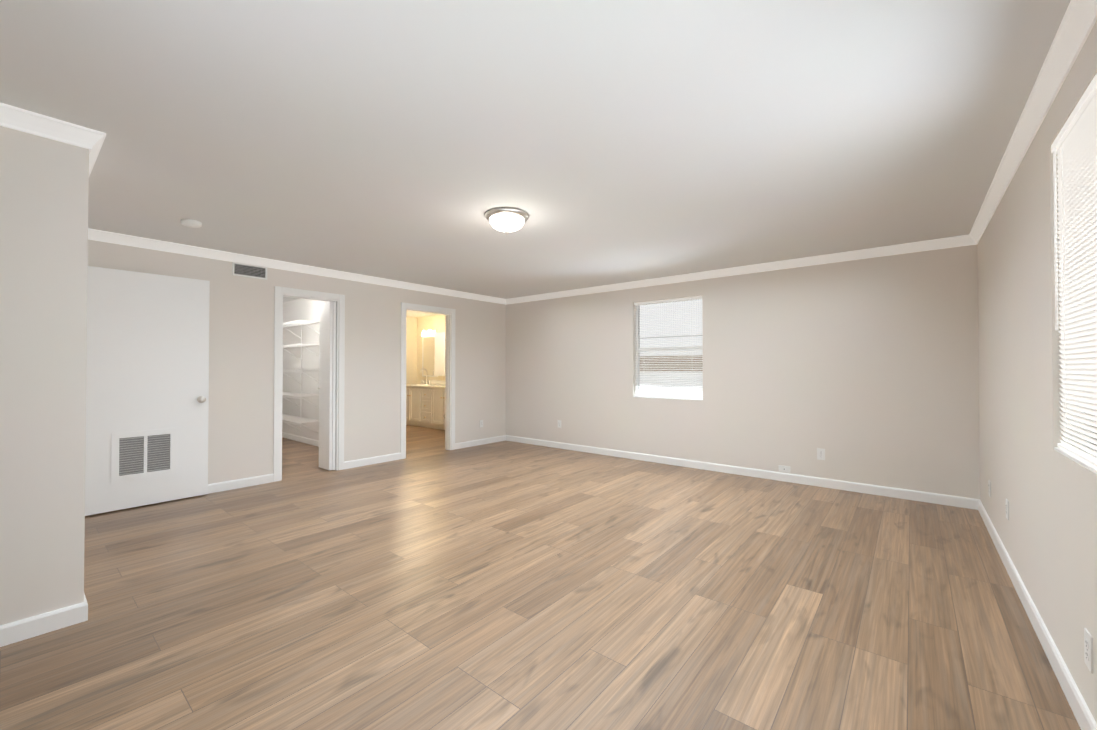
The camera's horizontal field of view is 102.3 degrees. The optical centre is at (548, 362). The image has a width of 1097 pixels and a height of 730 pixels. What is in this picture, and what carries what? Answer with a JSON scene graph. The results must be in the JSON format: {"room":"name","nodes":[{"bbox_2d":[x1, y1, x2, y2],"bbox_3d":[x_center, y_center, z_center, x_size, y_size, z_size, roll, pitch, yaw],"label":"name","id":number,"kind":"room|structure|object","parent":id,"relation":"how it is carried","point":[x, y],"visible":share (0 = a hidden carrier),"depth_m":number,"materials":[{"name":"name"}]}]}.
{"room":"empty bedroom","nodes":[
{"label":"empty bedroom","id":0,"kind":"room"},
{"bbox_2d":[0,126,88,624],"bbox_3d":[-3.833,0.061,2.224,2.373,2.440,1.908,-1,-1,39],"label":"wall","id":1,"kind":"structure","parent":0,"point":[44,185],"depth_m":2.10,"materials":[{"name":"beige paint"}]},
{"bbox_2d":[0,603,79,646],"bbox_3d":[-2.869,1.227,1.504,0.014,0.092,1.740,-1,-1,39],"label":"baseboard","id":2,"kind":"structure","parent":1,"relation":"attached to","point":[30,627],"depth_m":2.07,"materials":[{"name":"white wood"}]},
{"bbox_2d":[0,103,83,147],"bbox_3d":[-2.844,-1.125,1.529,0.055,0.085,1.710,-1,-1,39],"label":"crown molding","id":3,"kind":"structure","parent":1,"relation":"attached to","point":[12,117],"depth_m":2.08,"materials":[{"name":"white wood"}]},
{"bbox_2d":[80,593,87,622],"bbox_3d":[-3.171,1.242,2.911,2.267,0.092,0.014,-1,-1,39],"label":"baseboard","id":4,"kind":"structure","parent":1,"relation":"attached to","point":[84,605],"depth_m":2.19,"materials":[{"name":"white wood"}]},
{"bbox_2d":[84,127,105,175],"bbox_3d":[-3.119,-1.109,2.921,2.248,0.085,0.055,-1,-1,39],"label":"crown molding","id":5,"kind":"structure","parent":1,"relation":"attached to","point":[93,139],"depth_m":2.22,"materials":[{"name":"white wood"}]},
{"bbox_2d":[88,240,505,483],"bbox_3d":[-2.442,0.099,5.689,0.120,2.440,5.212,-1,-1,39],"label":"wall","id":6,"kind":"structure","parent":0,"point":[241,382],"depth_m":5.44,"materials":[{"name":"beige paint"}]},
{"bbox_2d":[85,266,209,515],"bbox_3d":[-3.622,0.236,4.026,0.116,2.106,0.857,-1,-1,39],"label":"entry door","id":7,"kind":"structure","parent":6,"relation":"in","point":[147,389],"depth_m":4.00,"materials":[{"name":"white wood"}]},
{"bbox_2d":[208,474,273,493],"bbox_3d":[-3.524,1.257,4.256,0.014,0.092,1.560,-1,-1,39],"label":"baseboard","id":8,"kind":"structure","parent":6,"relation":"attached to","point":[263,479],"depth_m":4.61,"materials":[{"name":"white wood"}]},
{"bbox_2d":[232,262,266,279],"bbox_3d":[-3.178,-0.980,4.702,0.012,0.141,0.319,-1,-1,39],"label":"air vent","id":9,"kind":"object","parent":6,"relation":"in","point":[249,270],"visible":1,"depth_m":4.70,"materials":[{"name":"white plastic"}]},
{"bbox_2d":[88,228,503,303],"bbox_3d":[-2.396,-1.079,5.619,0.055,0.085,5.142,-1,-1,39],"label":"crown molding","id":10,"kind":"structure","parent":6,"relation":"attached to","point":[93,234],"depth_m":4.77,"materials":[{"name":"white wood"}]},
{"bbox_2d":[273,286,344,481],"bbox_3d":[-2.832,0.234,5.214,0.152,2.160,0.780,-1,-1,39],"label":"trim","id":11,"kind":"structure","parent":6,"relation":"attached to","point":[280,293],"depth_m":5.10,"materials":[{"name":"white wood"}]},
{"bbox_2d":[317,302,335,469],"bbox_3d":[-2.751,0.279,5.457,0.295,2.046,0.100,-1,-1,39],"label":"bifold closet door","id":12,"kind":"structure","parent":6,"relation":"in","point":[327,348],"depth_m":5.40,"materials":[{"name":"white wood"}]},
{"bbox_2d":[344,453,400,468],"bbox_3d":[-2.283,1.274,5.764,0.014,0.092,0.786,-1,-1,39],"label":"baseboard","id":13,"kind":"structure","parent":6,"relation":"attached to","point":[396,456],"depth_m":5.73,"materials":[{"name":"white wood"}]},
{"bbox_2d":[400,302,454,458],"bbox_3d":[-1.789,0.248,6.483,0.152,2.160,0.934,-1,-1,39],"label":"door frame","id":14,"kind":"structure","parent":6,"relation":"attached to","point":[449,313],"depth_m":6.74,"materials":[{"name":"white wood"}]},
{"bbox_2d":[455,435,503,448],"bbox_3d":[-1.100,1.290,7.202,0.014,0.092,1.070,-1,-1,39],"label":"baseboard","id":15,"kind":"structure","parent":6,"relation":"attached to","point":[466,444],"depth_m":7.15,"materials":[{"name":"white wood"}]},
{"bbox_2d":[282,299,325,440],"bbox_3d":[-3.620,0.115,7.106,3.500,2.440,0.120,-1,-1,39],"label":"wall","id":16,"kind":"structure","parent":0,"point":[302,309],"depth_m":7.48,"materials":[{"name":"white paint"}]},
{"bbox_2d":[282,320,318,432],"bbox_3d":[-4.746,0.209,6.894,1.774,1.853,1.628,-1,-1,39],"label":"wire closet shelf","id":17,"kind":"object","parent":16,"relation":"attached to","point":[294,419],"visible":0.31,"depth_m":7.15,"materials":[{"name":"white metal"}]},
{"bbox_2d":[282,432,318,446],"bbox_3d":[-3.617,1.288,7.003,3.380,0.092,0.014,-1,-1,39],"label":"baseboard","id":18,"kind":"structure","parent":16,"relation":"attached to","point":[301,439],"depth_m":7.42,"materials":[{"name":"white wood"}]},
{"bbox_2d":[406,316,416,384],"bbox_3d":[-4.011,0.139,9.292,0.120,2.440,2.760,-1,-1,39],"label":"wall","id":19,"kind":"structure","parent":0,"point":[416,327],"depth_m":10.22,"materials":[{"name":"beige paint"}]},
{"bbox_2d":[417,314,444,383],"bbox_3d":[-1.732,0.139,9.308,3.620,2.440,0.120,-1,-1,39],"label":"wall","id":20,"kind":"structure","parent":0,"point":[433,322],"depth_m":10.14,"materials":[{"name":"beige paint"}]},
{"bbox_2d":[421,329,436,335],"bbox_3d":[-2.727,-0.676,9.957,0.470,0.135,0.148,-1,-1,39],"label":"vanity light bar","id":21,"kind":"object","parent":20,"relation":"attached to","point":[425,332],"visible":1,"depth_m":9.89,"materials":[{"name":"silver metal"}]},
{"bbox_2d":[422,336,437,376],"bbox_3d":[-2.686,-0.148,10.002,0.580,0.920,0.016,-1,-1,39],"label":"bathroom mirror","id":22,"kind":"object","parent":20,"relation":"attached to","point":[428,353],"visible":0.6,"depth_m":10.04,"materials":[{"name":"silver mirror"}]},
{"bbox_2d":[422,380,444,383],"bbox_3d":[-2.183,0.432,9.575,1.980,0.100,0.022,-1,-1,39],"label":"backsplash","id":23,"kind":"structure","parent":20,"relation":"attached to","point":[423,381],"depth_m":9.86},
{"bbox_2d":[434,332,444,375],"bbox_3d":[-2.309,-0.188,9.594,0.430,0.940,0.168,-1,-1,39],"label":"shelf","id":24,"kind":"object","parent":20,"relation":"attached to","point":[439,367],"visible":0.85,"depth_m":9.56,"materials":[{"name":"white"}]},
{"bbox_2d":[0,0,1070,316],"bbox_3d":[-1.815,-1.194,4.483,10.000,0.120,8.300,-1,-1,39],"label":"ceiling","id":25,"kind":"structure","parent":0,"point":[604,142],"depth_m":2.13,"materials":[{"name":"white paint"}]},
{"bbox_2d":[181,219,201,227],"bbox_3d":[-2.893,-1.125,3.574,0.132,0.040,0.132,-1,-1,39],"label":"smoke detector","id":26,"kind":"object","parent":25,"relation":"attached to","point":[191,223],"visible":1,"depth_m":3.54,"materials":[{"name":"white plastic"}]},
{"bbox_2d":[485,207,528,234],"bbox_3d":[-0.323,-1.070,3.426,0.340,0.152,0.340,-1,-1,39],"label":"ceiling light","id":27,"kind":"object","parent":25,"relation":"attached to","point":[506,220],"visible":1,"depth_m":3.33,"materials":[{"name":"white glass"}]},
{"bbox_2d":[0,425,1080,729],"bbox_3d":[-1.815,1.365,4.455,10.000,0.120,8.300,-1,-1,39],"label":"floor","id":28,"kind":"structure","parent":0,"point":[428,583],"depth_m":2.29,"materials":[{"name":"wood"}]},
{"bbox_2d":[406,388,444,429],"bbox_3d":[-2.368,0.937,9.345,1.940,0.836,0.604,-1,-1,39],"label":"bathroom vanity","id":29,"kind":"object","parent":28,"relation":"on","point":[425,403],"depth_m":9.15,"materials":[{"name":"white wood"}]},
{"bbox_2d":[406,384,444,387],"bbox_3d":[-2.361,0.500,9.358,1.980,0.040,0.584,-1,-1,39],"label":"countertop","id":30,"kind":"structure","parent":29,"relation":"on","point":[409,385],"depth_m":9.38,"materials":[{"name":"white stone"}]},
{"bbox_2d":[506,244,979,498],"bbox_3d":[1.632,0.101,5.842,6.220,2.440,0.200,-1,-1,39],"label":"wall","id":31,"kind":"structure","parent":0,"point":[865,371],"depth_m":4.83,"materials":[{"name":"beige paint"}]},
{"bbox_2d":[633,299,702,399],"bbox_3d":[1.584,-0.184,5.845,0.968,1.310,0.133,-1,-1,39],"label":"window","id":32,"kind":"structure","parent":31,"relation":"in","point":[678,348],"depth_m":5.91,"materials":[{"name":"white"}]},
{"bbox_2d":[634,296,702,398],"bbox_3d":[1.565,-0.193,5.822,0.956,1.290,0.046,-1,-1,39],"label":"window blind","id":33,"kind":"object","parent":32,"relation":"attached to","point":[691,299],"visible":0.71,"depth_m":5.80,"materials":[{"name":"white plastic"}]},
{"bbox_2d":[504,235,967,303],"bbox_3d":[1.489,-1.077,5.807,5.820,0.085,0.055,-1,-1,39],"label":"crown molding","id":34,"kind":"structure","parent":31,"relation":"attached to","point":[957,241],"depth_m":4.96,"materials":[{"name":"white wood"}]},
{"bbox_2d":[504,435,975,509],"bbox_3d":[1.526,1.274,5.778,5.880,0.092,0.014,-1,-1,39],"label":"baseboard","id":35,"kind":"structure","parent":31,"relation":"attached to","point":[970,503],"depth_m":4.92,"materials":[{"name":"white wood"}]},
{"bbox_2d":[778,465,789,472],"bbox_3d":[2.612,1.175,4.888,0.118,0.072,0.009,-1,-1,39],"label":"outlet","id":36,"kind":"object","parent":31,"relation":"attached to","point":[782,468],"visible":1,"depth_m":4.89,"materials":[{"name":"white plastic"}]},
{"bbox_2d":[817,448,824,459],"bbox_3d":[2.882,0.966,4.670,0.072,0.118,0.008,-1,-1,39],"label":"outlet","id":37,"kind":"object","parent":31,"relation":"attached to","point":[820,454],"visible":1,"depth_m":4.67,"materials":[{"name":"white plastic"}]},
{"bbox_2d":[977,20,1096,722],"bbox_3d":[1.633,0.048,1.104,0.200,2.440,7.120,-1,-1,39],"label":"wall","id":38,"kind":"structure","parent":0,"point":[1047,532],"depth_m":2.10,"materials":[{"name":"beige paint"}]},
{"bbox_2d":[988,480,990,496],"bbox_3d":[3.386,0.964,3.390,0.008,0.118,0.072,-1,-1,39],"label":"outlet","id":39,"kind":"object","parent":38,"relation":"attached to","point":[989,484],"visible":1,"depth_m":3.37,"materials":[{"name":"white plastic"}]},
{"bbox_2d":[1006,499,1008,519],"bbox_3d":[2.870,0.917,2.763,0.008,0.118,0.072,-1,-1,39],"label":"outlet","id":40,"kind":"object","parent":38,"relation":"attached to","point":[1007,509],"visible":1,"depth_m":2.74,"materials":[{"name":"white plastic"}]},
{"bbox_2d":[968,0,1096,244],"bbox_3d":[1.572,-1.128,1.244,0.055,0.085,7.000,-1,-1,39],"label":"crown molding","id":41,"kind":"structure","parent":38,"relation":"attached to","point":[1076,26],"depth_m":1.84,"materials":[{"name":"white wood"}]},
{"bbox_2d":[976,499,1096,729],"bbox_3d":[1.588,1.223,1.205,0.014,0.092,7.000,-1,-1,39],"label":"baseboard","id":42,"kind":"structure","parent":38,"relation":"attached to","point":[1075,699],"depth_m":1.94,"materials":[{"name":"white wood"}]},
{"bbox_2d":[1051,73,1096,466],"bbox_3d":[1.686,-0.293,1.298,0.044,1.270,1.430,-1,-1,39],"label":"window blind","id":43,"kind":"object","parent":38,"relation":"attached to","point":[1074,146],"visible":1,"depth_m":1.63,"materials":[{"name":"white plastic"}]},
{"bbox_2d":[1054,406,1096,473],"bbox_3d":[1.719,-0.285,1.270,0.123,1.290,1.442,-1,-1,39],"label":"window","id":44,"kind":"structure","parent":38,"relation":"in","point":[1087,465],"depth_m":1.68,"materials":[{"name":"white"}]},
{"bbox_2d":[1084,628,1092,672],"bbox_3d":[1.828,0.973,1.496,0.008,0.118,0.072,-1,-1,39],"label":"outlet","id":45,"kind":"object","parent":38,"relation":"attached to","point":[1088,649],"visible":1,"depth_m":1.49,"materials":[{"name":"white plastic"}]},
{"label":"outside","id":46,"kind":"structure","parent":0,"visible":0},
{"bbox_2d":[640,300,702,396],"bbox_3d":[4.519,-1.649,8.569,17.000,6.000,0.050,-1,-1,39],"label":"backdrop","id":47,"kind":"structure","parent":46,"point":[678,323],"depth_m":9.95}
]}

